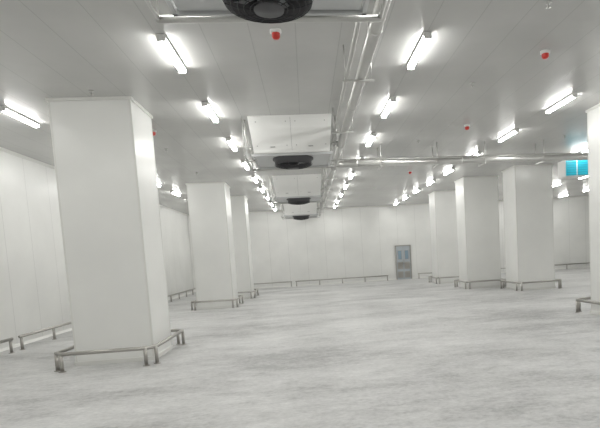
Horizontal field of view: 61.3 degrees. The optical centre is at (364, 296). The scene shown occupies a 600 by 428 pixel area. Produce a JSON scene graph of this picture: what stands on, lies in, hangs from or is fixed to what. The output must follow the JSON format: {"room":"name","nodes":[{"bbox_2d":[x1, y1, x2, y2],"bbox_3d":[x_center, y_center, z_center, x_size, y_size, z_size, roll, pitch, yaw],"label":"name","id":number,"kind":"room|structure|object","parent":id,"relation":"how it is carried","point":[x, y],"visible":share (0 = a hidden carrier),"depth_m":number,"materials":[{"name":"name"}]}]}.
{"room":"warehouse","nodes":[
{"label":"warehouse","id":0,"kind":"room"},
{"bbox_2d":[0,150,193,348],"bbox_3d":[-8.691,-1.275,13.281,0.150,4.700,34.500,-4,5,-6],"label":"wall","id":1,"kind":"structure","parent":0,"point":[34,296],"depth_m":13.05,"materials":[{"name":"white metal"}]},
{"bbox_2d":[0,147,187,215],"bbox_3d":[-8.720,-3.590,13.097,0.060,0.060,34.500,-4,5,-6],"label":"trim","id":2,"kind":"structure","parent":1,"relation":"attached to","point":[1,148],"depth_m":13.13,"materials":[{"name":"white metal"}]},
{"bbox_2d":[0,292,194,351],"bbox_3d":[-8.453,1.026,13.488,0.060,0.060,34.500,-4,5,-6],"label":"baseboard","id":3,"kind":"structure","parent":1,"relation":"attached to","point":[69,329],"depth_m":12.96,"materials":[{"name":"white"}]},
{"bbox_2d":[0,0,599,214],"bbox_3d":[4.384,-4.577,14.540,26.800,0.150,34.800,-4,5,-6],"label":"ceiling","id":4,"kind":"structure","parent":0,"point":[49,48],"depth_m":8.54,"materials":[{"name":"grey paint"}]},
{"bbox_2d":[0,106,39,127],"bbox_3d":[-6.518,-3.392,9.450,0.112,0.092,1.160,-4,5,-6],"label":"fluorescent light","id":5,"kind":"object","parent":4,"relation":"attached to","point":[4,109],"visible":1,"depth_m":9.36,"materials":[{"name":"white plastic"}]},
{"bbox_2d":[156,34,186,73],"bbox_3d":[-2.715,-3.409,7.053,0.112,0.092,1.160,-4,5,-6],"label":"fluorescent light","id":6,"kind":"object","parent":4,"relation":"attached to","point":[162,39],"visible":1,"depth_m":6.90,"materials":[{"name":"white plastic"}]},
{"bbox_2d":[201,101,218,122],"bbox_3d":[-3.037,-3.626,9.836,0.112,0.092,1.160,-4,5,-6],"label":"fluorescent light","id":7,"kind":"object","parent":4,"relation":"attached to","point":[205,104],"visible":1,"depth_m":9.68,"materials":[{"name":"white plastic"}]},
{"bbox_2d":[226,137,236,150],"bbox_3d":[-3.360,-3.843,12.619,0.112,0.092,1.160,-4,5,-6],"label":"fluorescent light","id":8,"kind":"object","parent":4,"relation":"attached to","point":[228,139],"visible":1,"depth_m":12.42,"materials":[{"name":"white plastic"}]},
{"bbox_2d":[241,160,248,169],"bbox_3d":[-3.683,-4.060,15.402,0.112,0.092,1.160,-4,5,-6],"label":"fluorescent light","id":9,"kind":"object","parent":4,"relation":"attached to","point":[243,162],"visible":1,"depth_m":15.22,"materials":[{"name":"white plastic"}]},
{"bbox_2d":[144,0,387,23],"bbox_3d":[-0.772,-2.787,3.729,2.044,0.995,1.734,-4,5,-6],"label":"air cooler unit","id":10,"kind":"object","parent":4,"relation":"attached to","point":[186,11],"depth_m":4.40,"materials":[{"name":"white metal"}]},
{"bbox_2d":[270,27,280,39],"bbox_3d":[-1.170,-3.443,6.563,0.150,0.120,0.150,-4,5,-6],"label":"beacon","id":11,"kind":"object","parent":4,"relation":"attached to","point":[275,32],"visible":1,"depth_m":6.52,"materials":[{"name":"red plastic"}]},
{"bbox_2d":[241,114,339,170],"bbox_3d":[-1.647,-3.382,11.356,2.044,0.995,1.734,-4,5,-6],"label":"air cooler unit","id":12,"kind":"object","parent":4,"relation":"attached to","point":[302,141],"depth_m":10.60,"materials":[{"name":"white metal"}]},
{"bbox_2d":[269,174,326,204],"bbox_3d":[-2.520,-3.969,18.883,2.044,0.995,1.734,-4,5,-6],"label":"air cooler unit","id":13,"kind":"object","parent":4,"relation":"attached to","point":[305,188],"depth_m":18.11,"materials":[{"name":"white metal"}]},
{"bbox_2d":[280,202,320,219],"bbox_3d":[-3.399,-4.560,26.459,2.044,0.995,1.734,-4,5,-6],"label":"air cooler unit","id":14,"kind":"object","parent":4,"relation":"attached to","point":[309,210],"depth_m":25.72,"materials":[{"name":"white metal"}]},
{"bbox_2d":[317,0,390,213],"bbox_3d":[-0.913,-3.891,13.979,0.501,0.510,34.300,-4,5,-6],"label":"pipe","id":15,"kind":"object","parent":4,"relation":"attached to","point":[374,31],"depth_m":7.25,"materials":[{"name":"silver metal"}]},
{"bbox_2d":[366,133,375,146],"bbox_3d":[0.150,-4.079,13.007,0.112,0.092,1.160,-4,5,-6],"label":"fluorescent light","id":16,"kind":"object","parent":4,"relation":"attached to","point":[372,135],"visible":1,"depth_m":12.85,"materials":[{"name":"white plastic"}]},
{"bbox_2d":[381,97,395,117],"bbox_3d":[0.473,-3.862,10.225,0.112,0.092,1.160,-4,5,-6],"label":"fluorescent light","id":17,"kind":"object","parent":4,"relation":"attached to","point":[391,100],"visible":1,"depth_m":10.07,"materials":[{"name":"white plastic"}]},
{"bbox_2d":[407,32,431,69],"bbox_3d":[0.796,-3.645,7.441,0.112,0.092,1.160,-4,5,-6],"label":"fluorescent light","id":18,"kind":"object","parent":4,"relation":"attached to","point":[426,36],"visible":1,"depth_m":7.30,"materials":[{"name":"white plastic"}]},
{"bbox_2d":[444,168,454,174],"bbox_3d":[3.194,-4.761,18.982,0.112,0.092,1.160,-4,5,-6],"label":"fluorescent light","id":19,"kind":"object","parent":4,"relation":"attached to","point":[451,169],"visible":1,"depth_m":18.83,"materials":[{"name":"white plastic"}]},
{"bbox_2d":[332,140,587,169],"bbox_3d":[8.232,-4.470,15.194,18.569,0.615,0.581,-4,5,-9],"label":"ceiling pipe","id":20,"kind":"object","parent":4,"relation":"attached to","point":[369,162],"visible":0.83,"depth_m":14.21,"materials":[{"name":"grey metal"}]},
{"bbox_2d":[498,128,518,141],"bbox_3d":[3.840,-4.327,13.416,0.112,0.092,1.160,-4,5,-6],"label":"fluorescent light","id":21,"kind":"object","parent":4,"relation":"attached to","point":[516,130],"visible":1,"depth_m":13.29,"materials":[{"name":"white plastic"}]},
{"bbox_2d":[540,49,549,58],"bbox_3d":[2.814,-3.779,7.806,0.150,0.120,0.150,-4,5,-6],"label":"beacon","id":22,"kind":"object","parent":4,"relation":"attached to","point":[545,53],"visible":1,"depth_m":7.76,"materials":[{"name":"red plastic"}]},
{"bbox_2d":[545,1,551,8],"bbox_3d":[2.291,-3.641,6.242,0.080,0.070,0.080,-4,5,-6],"label":"sprinkler","id":23,"kind":"object","parent":4,"relation":"attached to","point":[547,3],"depth_m":6.23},
{"bbox_2d":[545,93,577,113],"bbox_3d":[4.162,-4.110,10.633,0.112,0.092,1.160,-4,5,-6],"label":"fluorescent light","id":24,"kind":"object","parent":4,"relation":"attached to","point":[571,96],"visible":1,"depth_m":10.53,"materials":[{"name":"white plastic"}]},
{"bbox_2d":[558,160,587,178],"bbox_3d":[7.105,-4.480,17.070,0.840,0.780,0.530,-4,5,-6],"label":"cooler","id":25,"kind":"object","parent":4,"relation":"hanging from","point":[568,169],"visible":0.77,"depth_m":16.84,"materials":[{"name":"blue plastic"}]},
{"bbox_2d":[0,267,599,427],"bbox_3d":[4.663,0.248,14.949,26.800,0.150,34.800,-4,5,-6],"label":"floor","id":26,"kind":"structure","parent":0,"point":[400,353],"depth_m":7.74,"materials":[{"name":"concrete"}]},
{"bbox_2d":[0,337,14,353],"bbox_3d":[-7.539,1.198,9.165,0.117,0.340,3.700,-4,5,-6],"label":"guard rail","id":27,"kind":"object","parent":26,"relation":"on","point":[11,338],"visible":1,"depth_m":10.91,"materials":[{"name":"silver metal"}]},
{"bbox_2d":[18,322,71,349],"bbox_3d":[-8.045,0.858,13.522,0.117,0.340,4.500,-4,5,-6],"label":"guard rail","id":28,"kind":"object","parent":26,"relation":"on","point":[67,323],"visible":0.53,"depth_m":12.15,"materials":[{"name":"silver metal"}]},
{"bbox_2d":[45,96,172,365],"bbox_3d":[-4.742,-1.184,9.505,1.420,4.700,1.260,-4,5,-6],"label":"square column","id":29,"kind":"structure","parent":26,"relation":"on","point":[104,155],"depth_m":8.94,"materials":[{"name":"white"}]},
{"bbox_2d":[54,329,186,372],"bbox_3d":[-4.617,0.985,9.689,1.777,0.340,2.320,-4,5,-6],"label":"guard rail","id":30,"kind":"object","parent":26,"relation":"on","point":[58,360],"visible":0.83,"depth_m":8.63,"materials":[{"name":"silver metal"}]},
{"bbox_2d":[168,288,194,301],"bbox_3d":[-9.153,0.113,23.079,0.117,0.340,13.800,-4,5,-6],"label":"guard rail","id":31,"kind":"object","parent":26,"relation":"on","point":[171,295],"visible":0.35,"depth_m":25.32,"materials":[{"name":"silver metal"}]},
{"bbox_2d":[185,182,238,309],"bbox_3d":[-5.871,-1.958,19.411,1.420,4.700,1.360,-4,5,-6],"label":"square column","id":32,"kind":"structure","parent":26,"relation":"on","point":[209,203],"depth_m":18.79,"materials":[{"name":"white"}]},
{"bbox_2d":[191,295,243,310],"bbox_3d":[-5.746,0.211,19.595,1.777,0.340,2.020,-4,5,-6],"label":"guard rail","id":33,"kind":"object","parent":26,"relation":"on","point":[239,296],"visible":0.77,"depth_m":18.68,"materials":[{"name":"silver metal"}]},
{"bbox_2d":[230,195,253,298],"bbox_3d":[-6.120,-2.294,23.546,1.400,4.700,1.260,-4,5,-6],"label":"square column","id":34,"kind":"structure","parent":26,"relation":"on","point":[239,204],"depth_m":23.02,"materials":[{"name":"white"}]},
{"bbox_2d":[238,289,258,298],"bbox_3d":[-5.994,-0.125,23.730,1.757,0.340,1.920,-4,5,-6],"label":"guard rail","id":35,"kind":"object","parent":26,"relation":"on","point":[255,290],"visible":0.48,"depth_m":22.97,"materials":[{"name":"silver metal"}]},
{"bbox_2d":[254,281,292,286],"bbox_3d":[-7.104,-0.637,30.529,5.300,0.340,0.120,-4,5,-6],"label":"guard rail","id":36,"kind":"object","parent":26,"relation":"on","point":[285,281],"visible":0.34,"depth_m":30.66,"materials":[{"name":"silver metal"}]},
{"bbox_2d":[295,275,387,285],"bbox_3d":[-1.402,-1.020,31.160,5.800,0.340,0.120,-4,5,-6],"label":"guard rail","id":37,"kind":"object","parent":26,"relation":"on","point":[381,275],"visible":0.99,"depth_m":31.12,"materials":[{"name":"silver metal"}]},
{"bbox_2d":[428,190,458,282],"bbox_3d":[4.288,-3.130,26.304,1.460,4.700,1.260,-4,5,-6],"label":"square column","id":38,"kind":"structure","parent":26,"relation":"on","point":[442,204],"depth_m":25.73,"materials":[{"name":"white"}]},
{"bbox_2d":[428,276,458,283],"bbox_3d":[4.413,-0.961,26.488,1.817,0.340,1.920,-4,5,-6],"label":"guard rail","id":39,"kind":"object","parent":26,"relation":"on","point":[430,277],"visible":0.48,"depth_m":25.57,"materials":[{"name":"silver metal"}]},
{"bbox_2d":[454,176,500,288],"bbox_3d":[4.934,-2.791,21.862,1.540,4.700,1.260,-4,5,-6],"label":"square column","id":40,"kind":"structure","parent":26,"relation":"on","point":[477,206],"depth_m":21.30,"materials":[{"name":"white"}]},
{"bbox_2d":[454,278,505,288],"bbox_3d":[5.059,-0.622,22.045,1.897,0.340,1.920,-4,5,-6],"label":"guard rail","id":41,"kind":"object","parent":26,"relation":"on","point":[456,281],"visible":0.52,"depth_m":21.17,"materials":[{"name":"silver metal"}]},
{"bbox_2d":[418,262,589,278],"bbox_3d":[9.308,-1.741,32.346,12.000,0.340,0.120,-4,5,-6],"label":"guard rail","id":42,"kind":"object","parent":26,"relation":"on","point":[588,262],"visible":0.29,"depth_m":32.70,"materials":[{"name":"silver metal"}]},
{"bbox_2d":[501,164,555,289],"bbox_3d":[6.409,-2.686,19.618,1.520,4.700,1.260,-4,5,-6],"label":"square column","id":43,"kind":"structure","parent":26,"relation":"on","point":[527,189],"depth_m":19.07,"materials":[{"name":"white"}]},
{"bbox_2d":[500,279,561,290],"bbox_3d":[6.535,-0.518,19.801,1.877,0.340,1.920,-4,5,-6],"label":"guard rail","id":44,"kind":"object","parent":26,"relation":"on","point":[558,280],"visible":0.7,"depth_m":18.94,"materials":[{"name":"silver metal"}]},
{"bbox_2d":[575,297,599,312],"bbox_3d":[6.121,0.224,11.330,1.817,0.340,2.320,-4,5,-6],"label":"guard rail","id":45,"kind":"object","parent":26,"relation":"on","point":[583,299],"visible":1,"depth_m":12.16,"materials":[{"name":"silver metal"}]},
{"bbox_2d":[585,103,599,314],"bbox_3d":[5.996,-1.945,11.146,1.460,4.700,1.260,-4,5,-6],"label":"square column","id":46,"kind":"structure","parent":26,"relation":"on","point":[593,113],"depth_m":11.44,"materials":[{"name":"white"}]},
{"bbox_2d":[187,197,589,290],"bbox_3d":[2.533,-3.503,31.903,26.800,4.700,0.150,-4,5,-6],"label":"wall","id":47,"kind":"structure","parent":0,"point":[347,242],"depth_m":31.49,"materials":[{"name":"white metal"}]},
{"bbox_2d":[188,196,588,215],"bbox_3d":[2.412,-5.803,31.603,26.500,0.060,0.060,-4,5,-6],"label":"trim","id":48,"kind":"structure","parent":47,"relation":"attached to","point":[576,196],"depth_m":31.41,"materials":[{"name":"white"}]},
{"bbox_2d":[194,266,589,291],"bbox_3d":[2.679,-1.187,31.994,26.500,0.060,0.060,-4,5,-6],"label":"baseboard","id":49,"kind":"structure","parent":47,"relation":"attached to","point":[587,266],"depth_m":31.63,"materials":[{"name":"white"}]},
{"bbox_2d":[395,245,411,279],"bbox_3d":[2.455,-2.216,31.840,1.000,2.160,0.135,-4,5,-6],"label":"door","id":50,"kind":"structure","parent":47,"relation":"in","point":[402,252],"depth_m":31.82,"materials":[{"name":"grey metal"}]}
]}

